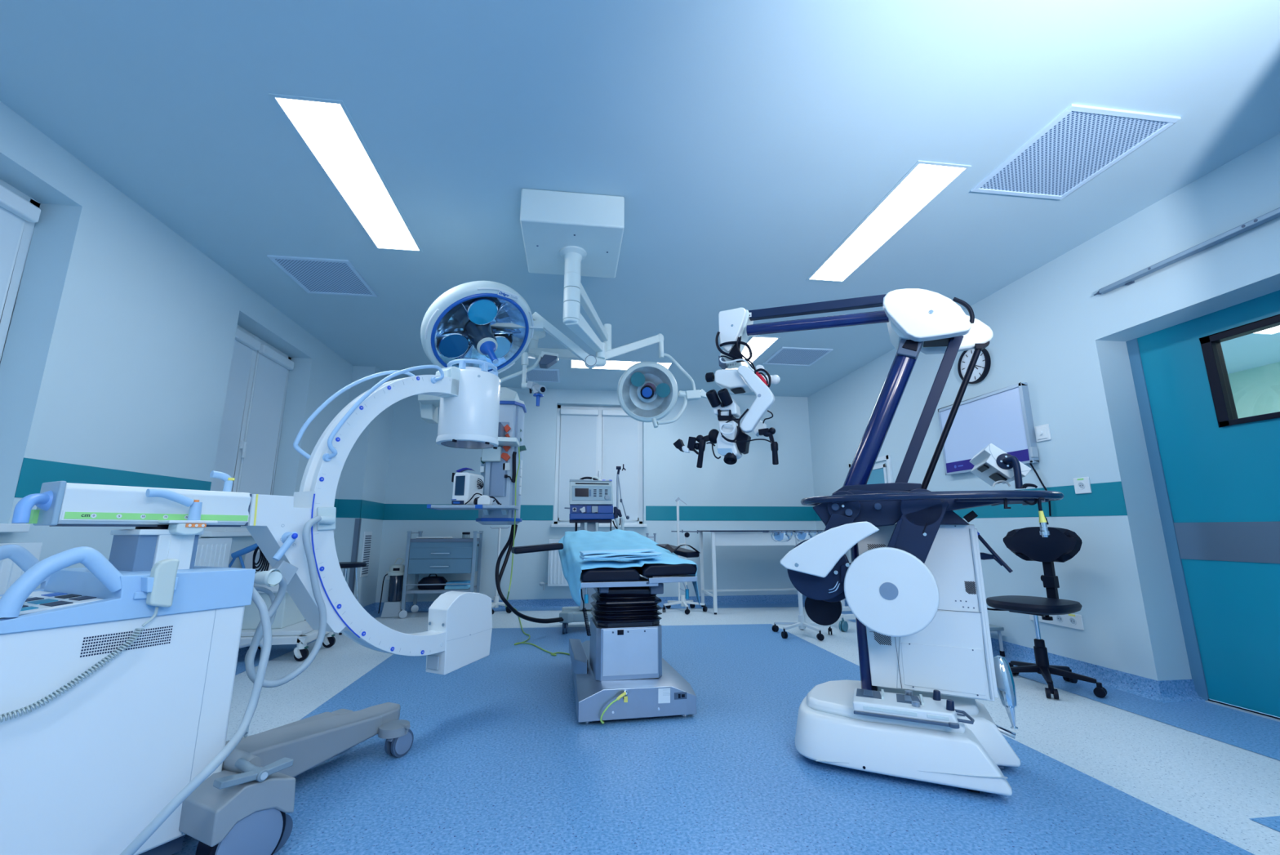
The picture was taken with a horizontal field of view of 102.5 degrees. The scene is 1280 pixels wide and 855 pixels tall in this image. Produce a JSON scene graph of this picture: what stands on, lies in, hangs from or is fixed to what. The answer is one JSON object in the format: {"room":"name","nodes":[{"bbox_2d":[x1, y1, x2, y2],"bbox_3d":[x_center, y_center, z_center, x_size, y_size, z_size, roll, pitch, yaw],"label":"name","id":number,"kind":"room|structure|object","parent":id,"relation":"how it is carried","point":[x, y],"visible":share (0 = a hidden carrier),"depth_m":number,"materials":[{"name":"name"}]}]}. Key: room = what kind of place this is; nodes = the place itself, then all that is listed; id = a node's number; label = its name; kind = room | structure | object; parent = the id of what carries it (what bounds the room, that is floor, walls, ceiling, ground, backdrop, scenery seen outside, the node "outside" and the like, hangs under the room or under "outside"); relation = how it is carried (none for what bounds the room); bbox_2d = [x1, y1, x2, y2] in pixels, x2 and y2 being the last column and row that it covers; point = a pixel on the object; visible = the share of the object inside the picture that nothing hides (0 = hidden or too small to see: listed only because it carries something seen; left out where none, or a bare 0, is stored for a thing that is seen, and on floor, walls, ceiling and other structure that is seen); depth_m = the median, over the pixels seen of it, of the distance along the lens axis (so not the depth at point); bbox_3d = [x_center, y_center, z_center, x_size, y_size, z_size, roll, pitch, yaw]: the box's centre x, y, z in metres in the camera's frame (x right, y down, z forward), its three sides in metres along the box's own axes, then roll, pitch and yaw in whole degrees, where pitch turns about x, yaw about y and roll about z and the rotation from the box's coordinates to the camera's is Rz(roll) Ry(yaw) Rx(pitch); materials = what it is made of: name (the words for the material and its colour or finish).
{"room":"operating room","nodes":[
{"label":"operating room","id":0,"kind":"room"},
{"bbox_2d":[0,101,352,588],"bbox_3d":[-3.173,-0.012,2.378,0.320,2.960,9.450,1,-11,-7],"label":"wall","id":1,"kind":"structure","parent":0,"point":[117,353],"depth_m":3.02,"materials":[{"name":"paint"}]},
{"bbox_2d":[0,178,40,532],"bbox_3d":[-3.038,-0.521,1.821,0.360,1.758,1.695,1,-11,-7],"label":"window","id":2,"kind":"structure","parent":1,"relation":"in","point":[20,213],"depth_m":2.62,"materials":[{"name":"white glass"}]},
{"bbox_2d":[0,206,23,310],"bbox_3d":[-3.165,-0.413,2.192,0.003,1.505,0.692,1,-11,-7],"label":"roller blind","id":3,"kind":"object","parent":2,"relation":"attached to","point":[11,224],"depth_m":2.60,"materials":[{"name":"white fabric"}]},
{"bbox_2d":[0,542,42,594],"bbox_3d":[-2.871,0.693,1.700,0.138,0.572,1.734,1,-11,-7],"label":"radiator","id":4,"kind":"object","parent":1,"relation":"attached to","point":[10,571],"visible":0.26,"depth_m":2.36,"materials":[{"name":"white metal"}]},
{"bbox_2d":[0,542,42,559],"bbox_3d":[-2.848,0.659,1.656,0.090,0.522,1.628,1,-11,-7],"label":"grille","id":5,"kind":"object","parent":4,"relation":"attached to","point":[35,548],"depth_m":2.45,"materials":[{"name":"plastic"}]},
{"bbox_2d":[14,457,211,497],"bbox_3d":[-3.123,0.373,3.169,0.003,0.197,1.355,1,-11,-7],"label":"trim","id":6,"kind":"structure","parent":1,"relation":"attached to","point":[33,472],"depth_m":2.85,"materials":[{"name":"teal paint"}]},
{"bbox_2d":[194,537,231,567],"bbox_3d":[-3.114,1.053,3.509,0.138,0.572,0.894,1,-11,-7],"label":"radiator","id":7,"kind":"object","parent":1,"relation":"attached to","point":[211,552],"visible":0.23,"depth_m":3.70,"materials":[{"name":"white metal"}]},
{"bbox_2d":[200,324,293,536],"bbox_3d":[-3.402,0.035,4.518,0.360,1.798,1.250,1,-11,-7],"label":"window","id":8,"kind":"structure","parent":1,"relation":"in","point":[250,434],"depth_m":4.60,"materials":[{"name":"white glass"}]},
{"bbox_2d":[210,339,253,491],"bbox_3d":[-3.439,0.011,4.222,0.003,1.545,0.469,1,-11,-7],"label":"roller blind","id":9,"kind":"object","parent":8,"relation":"attached to","point":[226,458],"depth_m":4.36,"materials":[{"name":"white fabric"}]},
{"bbox_2d":[238,353,287,494],"bbox_3d":[-3.514,0.121,4.781,0.003,1.545,0.469,1,-11,-7],"label":"roller blind","id":10,"kind":"object","parent":8,"relation":"attached to","point":[255,473],"depth_m":4.78,"materials":[{"name":"white fabric"}]},
{"bbox_2d":[237,645,258,657],"bbox_3d":[-2.938,1.320,1.759,0.050,0.105,8.100,1,-11,-7],"label":"baseboard","id":11,"kind":"structure","parent":1,"relation":"attached to","point":[242,651],"depth_m":4.24,"materials":[{"name":"blue plastic"}]},
{"bbox_2d":[333,498,337,517],"bbox_3d":[-3.432,0.839,5.460,0.003,0.212,0.960,1,-11,-7],"label":"trim","id":12,"kind":"structure","parent":1,"relation":"attached to","point":[335,504],"depth_m":5.90,"materials":[{"name":"teal paint"}]},
{"bbox_2d":[336,498,384,519],"bbox_3d":[-3.414,1.015,6.305,0.262,0.225,0.752,1,-11,-7],"label":"trim","id":13,"kind":"structure","parent":1,"relation":"attached to","point":[346,508],"depth_m":5.96,"materials":[{"name":"teal paint"}]},
{"bbox_2d":[375,386,816,602],"bbox_3d":[-0.541,0.944,7.221,6.190,2.960,0.250,1,-11,-7],"label":"wall","id":14,"kind":"structure","parent":0,"point":[420,469],"depth_m":7.16,"materials":[{"name":"paint"}]},
{"bbox_2d":[382,503,553,519],"bbox_3d":[-2.257,1.126,6.825,2.175,0.215,0.003,1,-11,-7],"label":"trim","id":15,"kind":"structure","parent":14,"relation":"attached to","point":[392,511],"depth_m":6.77,"materials":[{"name":"teal paint"}]},
{"bbox_2d":[362,594,806,614],"bbox_3d":[-0.470,2.243,6.433,6.190,0.105,0.800,1,-11,-7],"label":"baseboard","id":16,"kind":"structure","parent":14,"relation":"attached to","point":[371,608],"depth_m":6.87,"materials":[{"name":"blue plastic"}]},
{"bbox_2d":[539,538,643,590],"bbox_3d":[-0.636,1.815,6.836,1.364,0.642,0.138,1,-11,-7],"label":"radiator","id":17,"kind":"object","parent":14,"relation":"attached to","point":[556,577],"visible":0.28,"depth_m":6.70,"materials":[{"name":"white metal"}]},
{"bbox_2d":[547,538,559,573],"bbox_3d":[-0.582,1.788,6.832,1.258,0.592,0.090,1,-11,-7],"label":"grille","id":18,"kind":"object","parent":17,"relation":"attached to","point":[553,565],"depth_m":6.72,"materials":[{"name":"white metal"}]},
{"bbox_2d":[551,404,646,526],"bbox_3d":[-0.567,0.517,7.246,1.295,1.743,0.280,1,-11,-7],"label":"window","id":19,"kind":"structure","parent":14,"relation":"in","point":[591,441],"depth_m":7.30,"materials":[{"name":"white glass"}]},
{"bbox_2d":[559,414,596,519],"bbox_3d":[-0.868,0.550,7.235,0.492,1.490,0.003,1,-11,-7],"label":"roller blind","id":20,"kind":"object","parent":19,"relation":"attached to","point":[577,433],"depth_m":7.27,"materials":[{"name":"white fabric"}]},
{"bbox_2d":[603,415,637,519],"bbox_3d":[-0.276,0.564,7.312,0.492,1.490,0.003,1,-11,-7],"label":"roller blind","id":21,"kind":"object","parent":19,"relation":"attached to","point":[620,432],"depth_m":7.33,"materials":[{"name":"white fabric"}]},
{"bbox_2d":[645,506,815,520],"bbox_3d":[1.312,1.221,7.286,2.485,0.205,0.003,1,-11,-7],"label":"trim","id":22,"kind":"structure","parent":14,"relation":"attached to","point":[652,513],"depth_m":7.29,"materials":[{"name":"teal paint"}]},
{"bbox_2d":[0,0,1279,396],"bbox_3d":[2.425,-1.379,3.403,11.580,0.100,9.450,1,-11,-7],"label":"ceiling","id":23,"kind":"structure","parent":0,"point":[742,142],"depth_m":2.55,"materials":[{"name":"paint"}]},
{"bbox_2d":[266,254,377,297],"bbox_3d":[-2.473,-1.183,4.057,0.559,0.013,0.600,1,-11,-7],"label":"ceiling vent","id":24,"kind":"object","parent":23,"relation":"in","point":[313,275],"visible":1,"depth_m":4.02,"materials":[{"name":"white metal"}]},
{"bbox_2d":[268,93,422,252],"bbox_3d":[-1.630,-1.394,3.019,0.316,0.006,1.336,1,-11,-7],"label":"recessed light","id":25,"kind":"object","parent":23,"relation":"in","point":[326,127],"visible":1,"depth_m":2.81,"materials":[{"name":"paint"}]},
{"bbox_2d":[417,386,526,524],"bbox_3d":[-1.618,-0.045,4.911,1.059,1.915,0.986,1,-11,-7],"label":"pendant","id":26,"kind":"object","parent":23,"relation":"hanging from","point":[499,468],"visible":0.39,"depth_m":4.78,"materials":[{"name":"white metal"}]},
{"bbox_2d":[426,504,442,510],"bbox_3d":[-1.777,0.692,4.452,0.030,0.033,0.410,1,-11,-7],"label":"shelf","id":27,"kind":"object","parent":26,"relation":"attached to","point":[428,506],"depth_m":4.27,"materials":[{"name":"plastic"}]},
{"bbox_2d":[451,467,484,504],"bbox_3d":[-1.503,0.519,4.500,0.261,0.327,0.254,1,-11,-7],"label":"patient monitor","id":28,"kind":"object","parent":26,"relation":"on","point":[465,484],"visible":0.98,"depth_m":4.40,"materials":[{"name":"white paint"}]},
{"bbox_2d":[431,504,519,510],"bbox_3d":[-1.435,0.701,4.501,0.701,0.027,0.400,1,-11,-7],"label":"shelf","id":29,"kind":"object","parent":26,"relation":"attached to","point":[440,507],"depth_m":4.33,"materials":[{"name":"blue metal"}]},
{"bbox_2d":[465,493,501,504],"bbox_3d":[-1.339,0.619,4.422,0.305,0.103,0.130,1,-11,-7],"label":"sensor box","id":30,"kind":"object","parent":26,"relation":"on","point":[483,499],"visible":0.94,"depth_m":4.36,"materials":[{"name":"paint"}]},
{"bbox_2d":[497,422,504,436],"bbox_3d":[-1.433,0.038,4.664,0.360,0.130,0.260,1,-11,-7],"label":"bottle","id":31,"kind":"object","parent":26,"relation":"on","point":[501,428],"visible":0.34,"depth_m":4.58,"materials":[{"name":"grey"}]},
{"bbox_2d":[497,436,519,446],"bbox_3d":[-1.388,0.122,4.648,0.550,0.040,0.349,1,-11,-7],"label":"shelf","id":32,"kind":"object","parent":26,"relation":"attached to","point":[503,441],"depth_m":4.59,"materials":[{"name":"white plastic"}]},
{"bbox_2d":[494,524,563,622],"bbox_3d":[-1.034,1.378,4.811,0.219,0.923,0.758,-9,-14,38],"label":"cable","id":33,"kind":"object","parent":26,"relation":"hanging from","point":[498,576],"visible":0.95,"depth_m":4.65,"materials":[{"name":"black rubber"}]},
{"bbox_2d":[525,368,559,382],"bbox_3d":[-1.266,-0.672,6.647,0.454,0.013,0.560,1,-11,-7],"label":"ceiling vent","id":34,"kind":"object","parent":23,"relation":"in","point":[536,375],"visible":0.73,"depth_m":6.65,"materials":[{"name":"white metal"}]},
{"bbox_2d":[499,329,586,406],"bbox_3d":[-0.900,-0.576,4.821,0.767,0.911,0.649,-4,-12,21],"label":"ceiling camera","id":35,"kind":"object","parent":23,"relation":"attached to","point":[547,357],"visible":0.91,"depth_m":4.71,"materials":[{"name":"white plastic"}]},
{"bbox_2d":[420,188,707,427],"bbox_3d":[-0.452,-0.644,3.900,1.435,1.138,2.068,-5,-12,24],"label":"light","id":36,"kind":"object","parent":23,"relation":"hanging from","point":[573,236],"visible":0.96,"depth_m":3.36,"materials":[{"name":"white metal"}]},
{"bbox_2d":[569,360,673,369],"bbox_3d":[-0.233,-0.756,6.248,1.226,0.006,0.356,1,-11,-7],"label":"recessed light","id":37,"kind":"object","parent":23,"relation":"in","point":[611,364],"visible":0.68,"depth_m":6.22,"materials":[{"name":"paint"}]},
{"bbox_2d":[721,335,780,368],"bbox_3d":[1.235,-0.827,5.909,0.306,0.006,1.186,1,-11,-7],"label":"recessed light","id":38,"kind":"object","parent":23,"relation":"in","point":[758,345],"visible":0.52,"depth_m":5.60,"materials":[{"name":"paint"}]},
{"bbox_2d":[763,346,832,365],"bbox_3d":[1.814,-0.816,5.949,0.594,0.013,0.580,1,-11,-7],"label":"ceiling vent","id":39,"kind":"object","parent":23,"relation":"in","point":[791,356],"visible":1,"depth_m":5.93,"materials":[{"name":"white metal"}]},
{"bbox_2d":[806,160,971,282],"bbox_3d":[1.578,-1.311,3.470,0.316,0.006,1.366,1,-11,-7],"label":"recessed light","id":40,"kind":"object","parent":23,"relation":"in","point":[925,181],"visible":1,"depth_m":3.28,"materials":[{"name":"paint"}]},
{"bbox_2d":[970,103,1181,199],"bbox_3d":[2.289,-1.449,2.760,0.604,0.013,0.630,1,-11,-7],"label":"ceiling vent","id":41,"kind":"object","parent":23,"relation":"in","point":[1082,142],"visible":1,"depth_m":2.71,"materials":[{"name":"white metal"}]},
{"bbox_2d":[171,602,1279,854],"bbox_3d":[2.431,1.575,2.817,11.580,0.002,9.450,1,-11,-7],"label":"floor","id":42,"kind":"structure","parent":0,"point":[500,760],"depth_m":2.20,"materials":[{"name":"plastic"}]},
{"bbox_2d":[0,358,500,854],"bbox_3d":[-1.316,0.434,2.093,0.789,1.968,2.194,-6,-12,26],"label":"machine","id":43,"kind":"object","parent":42,"relation":"on","point":[136,757],"visible":0.99,"depth_m":1.55,"materials":[{"name":"white paint"}]},
{"bbox_2d":[0,558,179,721],"bbox_3d":[-1.445,0.538,1.342,0.044,0.364,0.342,-6,-12,26],"label":"hand switch","id":44,"kind":"object","parent":43,"relation":"hanging from","point":[157,588],"visible":1,"depth_m":1.45,"materials":[{"name":"beige plastic"}]},
{"bbox_2d":[253,568,281,586],"bbox_3d":[-1.352,0.548,1.877,0.081,0.064,0.082,-6,-12,26],"label":"socket","id":45,"kind":"object","parent":43,"relation":"attached to","point":[271,578],"depth_m":1.86,"materials":[{"name":"white plastic"}]},
{"bbox_2d":[228,542,335,661],"bbox_3d":[-2.975,1.390,4.285,0.696,0.951,0.591,1,-11,-7],"label":"cart","id":46,"kind":"object","parent":42,"relation":"on","point":[289,625],"visible":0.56,"depth_m":4.13,"materials":[{"name":"white plastic"}]},
{"bbox_2d":[338,561,367,635],"bbox_3d":[-3.015,1.715,5.198,0.390,0.671,0.390,1,-11,-7],"label":"round stool","id":47,"kind":"object","parent":42,"relation":"on","point":[345,565],"visible":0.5,"depth_m":5.22,"materials":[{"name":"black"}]},
{"bbox_2d":[333,365,394,606],"bbox_3d":[-3.416,0.777,6.353,0.260,2.960,0.750,1,-11,-7],"label":"wall pier","id":48,"kind":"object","parent":42,"relation":"on","point":[364,472],"visible":0.5,"depth_m":6.20,"materials":[{"name":"paint"}]},
{"bbox_2d":[348,518,361,594],"bbox_3d":[-3.259,1.558,5.846,0.056,1.030,0.036,1,-11,-7],"label":"trim","id":49,"kind":"structure","parent":48,"relation":"attached to","point":[352,578],"depth_m":5.86,"materials":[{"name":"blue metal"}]},
{"bbox_2d":[359,531,372,577],"bbox_3d":[-3.261,1.505,6.116,0.017,0.520,0.230,1,-11,-7],"label":"wall grille","id":50,"kind":"object","parent":48,"relation":"attached to","point":[367,535],"visible":0.94,"depth_m":6.10,"materials":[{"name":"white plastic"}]},
{"bbox_2d":[377,557,404,617],"bbox_3d":[-2.969,1.902,6.136,0.315,0.667,0.205,1,-11,-7],"label":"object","id":51,"kind":"object","parent":42,"relation":"on","point":[391,608],"visible":0.92,"depth_m":6.08,"materials":[{"name":"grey plastic"}]},
{"bbox_2d":[387,574,403,601],"bbox_3d":[-2.920,1.916,6.137,0.150,0.300,0.150,1,-11,-7],"label":"canister","id":52,"kind":"object","parent":51,"relation":"on","point":[396,581],"depth_m":6.08,"materials":[{"name":"silver"}]},
{"bbox_2d":[398,530,483,617],"bbox_3d":[-2.395,1.766,6.272,0.859,0.985,0.514,1,-11,-7],"label":"trolley","id":53,"kind":"object","parent":42,"relation":"on","point":[428,555],"visible":0.82,"depth_m":6.10,"materials":[{"name":"blue"}]},
{"bbox_2d":[417,573,447,589],"bbox_3d":[-2.505,1.855,6.214,0.320,0.177,0.263,1,-11,-7],"label":"case","id":54,"kind":"object","parent":53,"relation":"on","point":[436,579],"visible":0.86,"depth_m":6.11,"materials":[{"name":"black"}]},
{"bbox_2d":[416,536,452,538],"bbox_3d":[-2.521,1.351,6.303,0.366,0.019,0.222,0,-11,-1],"label":"folded cloth","id":55,"kind":"object","parent":53,"relation":"on","point":[419,537],"visible":0.97,"depth_m":6.22,"materials":[{"name":"fabric"}]},
{"bbox_2d":[406,582,476,593],"bbox_3d":[-2.394,1.931,6.239,0.760,0.108,0.433,1,-11,-7],"label":"shelf","id":56,"kind":"object","parent":53,"relation":"attached to","point":[414,590],"depth_m":6.04,"materials":[{"name":"grey metal"}]},
{"bbox_2d":[410,537,479,542],"bbox_3d":[-2.396,1.391,6.351,0.724,0.040,0.425,1,-11,-7],"label":"tray","id":57,"kind":"object","parent":53,"relation":"on","point":[428,540],"depth_m":6.16,"materials":[{"name":"grey metal"}]},
{"bbox_2d":[444,584,470,589],"bbox_3d":[-2.202,1.928,6.231,0.270,0.039,0.260,1,-11,-7],"label":"pack","id":58,"kind":"object","parent":53,"relation":"on","point":[446,587],"visible":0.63,"depth_m":6.11},
{"bbox_2d":[445,580,470,585],"bbox_3d":[-2.207,1.888,6.239,0.240,0.039,0.240,1,-11,-7],"label":"pack","id":59,"kind":"object","parent":58,"relation":"on","point":[450,581],"visible":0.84,"depth_m":6.14,"materials":[{"name":"blue fabric"}]},
{"bbox_2d":[462,532,470,537],"bbox_3d":[-2.162,1.339,6.385,0.094,0.075,0.094,1,-11,-7],"label":"lidded jar","id":60,"kind":"object","parent":53,"relation":"on","point":[465,535],"visible":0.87,"depth_m":6.35,"materials":[{"name":"clear glass"}]},
{"bbox_2d":[489,525,511,613],"bbox_3d":[-1.788,1.767,6.438,0.415,1.044,0.406,1,-11,-7],"label":"stand","id":61,"kind":"object","parent":42,"relation":"on","point":[495,602],"visible":0.58,"depth_m":6.37,"materials":[{"name":"white metal"}]},
{"bbox_2d":[505,446,569,655],"bbox_3d":[-1.319,1.226,5.490,0.506,1.776,3.082,5,-12,-23],"label":"cable","id":62,"kind":"object","parent":42,"relation":"on","point":[522,642],"visible":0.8,"depth_m":4.62,"materials":[{"name":"green plastic"}]},
{"bbox_2d":[559,463,629,633],"bbox_3d":[-0.476,1.240,5.454,0.708,1.692,0.530,1,-11,-7],"label":"ventilator","id":63,"kind":"object","parent":42,"relation":"on","point":[591,501],"visible":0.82,"depth_m":5.35,"materials":[{"name":"white plastic"}]},
{"bbox_2d":[569,479,611,481],"bbox_3d":[-0.545,0.595,5.593,0.438,0.020,0.430,1,-11,-7],"label":"tray","id":64,"kind":"object","parent":63,"relation":"on","point":[571,480],"depth_m":5.38,"materials":[{"name":"white plastic"}]},
{"bbox_2d":[579,475,612,481],"bbox_3d":[-0.484,0.557,5.532,0.361,0.065,0.028,1,-11,-7],"label":"bundle","id":65,"kind":"object","parent":63,"relation":"on","point":[593,477],"visible":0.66,"depth_m":5.52,"materials":[{"name":"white plastic"}]},
{"bbox_2d":[511,542,699,723],"bbox_3d":[-0.225,1.245,3.609,1.376,0.963,1.749,2,-11,-11],"label":"table","id":66,"kind":"object","parent":42,"relation":"on","point":[623,652],"visible":0.91,"depth_m":2.85,"materials":[{"name":"metal"}]},
{"bbox_2d":[600,691,627,723],"bbox_3d":[-0.146,1.478,2.730,0.146,0.160,0.145,2,-11,-11],"label":"cable","id":67,"kind":"object","parent":66,"relation":"on","point":[625,698],"visible":0.94,"depth_m":2.68,"materials":[{"name":"yellow plastic"}]},
{"bbox_2d":[558,528,700,605],"bbox_3d":[-0.151,0.953,3.706,0.847,0.432,1.803,2,-11,-11],"label":"drape","id":68,"kind":"object","parent":66,"relation":"on","point":[574,542],"visible":0.84,"depth_m":3.73,"materials":[{"name":"blue fabric"}]},
{"bbox_2d":[578,548,662,559],"bbox_3d":[-0.125,0.746,3.032,0.450,0.056,0.310,2,-11,-11],"label":"drape","id":69,"kind":"object","parent":68,"relation":"on","point":[636,553],"visible":1,"depth_m":2.91,"materials":[{"name":"fabric"}]},
{"bbox_2d":[662,497,707,613],"bbox_3d":[0.549,1.596,6.539,0.566,1.411,0.545,1,-11,-7],"label":"stand","id":70,"kind":"object","parent":42,"relation":"on","point":[683,602],"visible":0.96,"depth_m":6.55,"materials":[{"name":"white metal"}]},
{"bbox_2d":[698,529,844,613],"bbox_3d":[1.673,1.836,6.663,1.720,0.985,0.670,1,-11,-7],"label":"work table","id":71,"kind":"object","parent":42,"relation":"on","point":[718,537],"visible":0.48,"depth_m":6.42,"materials":[{"name":"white metal"}]},
{"bbox_2d":[762,531,832,640],"bbox_3d":[1.647,1.521,5.057,0.760,0.978,0.566,1,-11,-7],"label":"stand","id":72,"kind":"object","parent":42,"relation":"on","point":[802,624],"visible":0.83,"depth_m":4.96,"materials":[{"name":"white metal"}]},
{"bbox_2d":[768,530,793,542],"bbox_3d":[1.408,1.085,5.116,0.242,0.105,0.242,1,-11,-7],"label":"steel bowl","id":73,"kind":"object","parent":72,"relation":"hanging from","point":[776,536],"visible":1,"depth_m":5.03,"materials":[{"name":"silver metal"}]},
{"bbox_2d":[792,530,817,541],"bbox_3d":[1.651,1.091,5.147,0.242,0.105,0.242,1,-11,-7],"label":"steel bowl","id":74,"kind":"object","parent":72,"relation":"hanging from","point":[801,536],"visible":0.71,"depth_m":5.06,"materials":[{"name":"silver metal"}]},
{"bbox_2d":[838,605,855,631],"bbox_3d":[2.377,2.015,5.447,0.880,0.158,0.646,1,-11,-7],"label":"frame","id":75,"kind":"object","parent":42,"relation":"on","point":[843,625],"visible":0.23,"depth_m":5.13,"materials":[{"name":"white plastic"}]},
{"bbox_2d":[673,288,1064,795],"bbox_3d":[1.036,0.389,2.590,1.729,2.240,0.756,-5,-12,24],"label":"microscope","id":76,"kind":"object","parent":42,"relation":"on","point":[913,587],"visible":1,"depth_m":2.29,"materials":[{"name":"white paint"}]},
{"bbox_2d":[852,688,974,728],"bbox_3d":[1.135,1.156,2.158,0.442,0.083,0.237,-5,-12,24],"label":"foot pedal","id":77,"kind":"object","parent":76,"relation":"on","point":[935,710],"visible":1,"depth_m":2.11,"materials":[{"name":"white paint"}]},
{"bbox_2d":[969,443,1031,488],"bbox_3d":[1.727,0.206,2.464,0.376,0.210,0.485,1,-11,-7],"label":"monitor","id":78,"kind":"object","parent":76,"relation":"on","point":[993,465],"depth_m":2.30,"materials":[{"name":"white plastic"}]},
{"bbox_2d":[955,497,1048,504],"bbox_3d":[1.585,0.328,2.275,0.358,0.012,0.522,-5,-12,24],"label":"tray","id":79,"kind":"object","parent":76,"relation":"on","point":[984,500],"depth_m":2.12,"materials":[{"name":"blue metal"}]},
{"bbox_2d":[1037,497,1049,537],"bbox_3d":[1.599,0.355,2.038,0.036,0.156,0.031,-5,-12,24],"label":"cable","id":80,"kind":"object","parent":76,"relation":"hanging from","point":[1043,522],"visible":1,"depth_m":2.03,"materials":[{"name":"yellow plastic"}]},
{"bbox_2d":[989,623,1004,656],"bbox_3d":[2.702,1.740,4.234,0.410,0.225,0.320,1,-11,-7],"label":"step stool","id":81,"kind":"object","parent":42,"relation":"on","point":[992,627],"visible":0.3,"depth_m":4.12,"materials":[{"name":"silver metal"}]},
{"bbox_2d":[986,526,1106,698],"bbox_3d":[2.632,1.175,3.412,0.569,1.013,0.583,6,-13,-27],"label":"swivel chair","id":82,"kind":"object","parent":42,"relation":"on","point":[1061,544],"visible":0.94,"depth_m":3.42,"materials":[{"name":"black plastic"}]},
{"bbox_2d":[807,133,1279,679],"bbox_3d":[3.244,0.141,3.211,0.246,2.960,9.450,1,-11,-7],"label":"wall","id":83,"kind":"structure","parent":0,"point":[1051,331],"depth_m":3.47,"materials":[{"name":"paint"}]},
{"bbox_2d":[848,454,893,484],"bbox_3d":[2.723,0.736,6.051,0.031,0.726,0.846,1,-11,-7],"label":"window","id":84,"kind":"structure","parent":83,"relation":"in","point":[882,472],"depth_m":5.84,"materials":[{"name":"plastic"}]},
{"bbox_2d":[815,480,1127,520],"bbox_3d":[2.823,0.854,5.367,0.003,0.238,4.270,1,-11,-7],"label":"trim","id":85,"kind":"structure","parent":83,"relation":"attached to","point":[1104,499],"depth_m":3.64,"materials":[{"name":"teal paint"}]},
{"bbox_2d":[957,348,991,383],"bbox_3d":[2.945,-0.552,4.532,0.044,0.336,0.336,1,-11,-7],"label":"wall clock","id":86,"kind":"object","parent":83,"relation":"attached to","point":[982,367],"visible":0.77,"depth_m":4.49,"materials":[{"name":"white plastic"}]},
{"bbox_2d":[937,382,1051,515],"bbox_3d":[2.942,0.237,4.340,0.062,1.034,0.995,1,-11,-7],"label":"x-ray viewer","id":87,"kind":"object","parent":83,"relation":"attached to","point":[1002,418],"visible":0.95,"depth_m":4.29,"materials":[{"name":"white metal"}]},
{"bbox_2d":[1029,446,1038,457],"bbox_3d":[2.994,0.187,3.902,0.050,0.080,0.022,1,-11,-7],"label":"switch","id":88,"kind":"object","parent":87,"relation":"attached to","point":[1033,452],"depth_m":3.89,"materials":[{"name":"plastic"}]},
{"bbox_2d":[844,600,1205,702],"bbox_3d":[2.923,1.978,5.132,0.290,0.105,4.320,1,-11,-7],"label":"baseboard","id":89,"kind":"structure","parent":83,"relation":"attached to","point":[1177,690],"depth_m":3.28,"materials":[{"name":"blue plastic"}]},
{"bbox_2d":[1034,423,1051,441],"bbox_3d":[3.022,0.042,3.864,0.034,0.120,0.115,1,-11,-7],"label":"thermostat","id":90,"kind":"object","parent":83,"relation":"attached to","point":[1042,433],"visible":1,"depth_m":3.85,"materials":[{"name":"white paint"}]},
{"bbox_2d":[1029,613,1084,630],"bbox_3d":[3.015,1.383,3.736,0.016,0.100,0.420,1,-11,-7],"label":"strip","id":91,"kind":"object","parent":83,"relation":"attached to","point":[1071,620],"visible":0.53,"depth_m":3.63,"materials":[{"name":"white paint"}]},
{"bbox_2d":[1055,614,1062,622],"bbox_3d":[3.018,1.374,3.691,0.009,0.052,0.052,1,-11,-7],"label":"socket","id":92,"kind":"object","parent":91,"relation":"attached to","point":[1059,618],"depth_m":3.69,"materials":[{"name":"white plastic"}]},
{"bbox_2d":[1068,617,1076,624],"bbox_3d":[3.031,1.355,3.594,0.009,0.052,0.052,1,-11,-7],"label":"socket","id":93,"kind":"object","parent":91,"relation":"attached to","point":[1072,620],"depth_m":3.59,"materials":[{"name":"white plastic"}]},
{"bbox_2d":[1072,476,1091,493],"bbox_3d":[3.062,0.402,3.556,0.016,0.110,0.110,1,-11,-7],"label":"wall socket","id":94,"kind":"object","parent":83,"relation":"attached to","point":[1082,485],"visible":1,"depth_m":3.55,"materials":[{"name":"white paint"}]},
{"bbox_2d":[1077,481,1084,488],"bbox_3d":[3.059,0.402,3.556,0.009,0.052,0.052,1,-11,-7],"label":"socket","id":95,"kind":"object","parent":94,"relation":"attached to","point":[1081,485],"depth_m":3.56,"materials":[{"name":"white plastic"}]},
{"bbox_2d":[1093,207,1279,295],"bbox_3d":[3.202,-1.073,2.603,0.056,0.045,1.810,1,-11,-7],"label":"rail","id":96,"kind":"object","parent":83,"relation":"attached to","point":[1270,215],"visible":1,"depth_m":2.91,"materials":[{"name":"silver metal"}]},
{"bbox_2d":[1125,289,1279,721],"bbox_3d":[3.488,0.312,2.377,0.090,2.300,2.030,1,-11,-7],"label":"door","id":97,"kind":"structure","parent":83,"relation":"in","point":[1207,387],"depth_m":2.99,"materials":[{"name":"teal laminate"}]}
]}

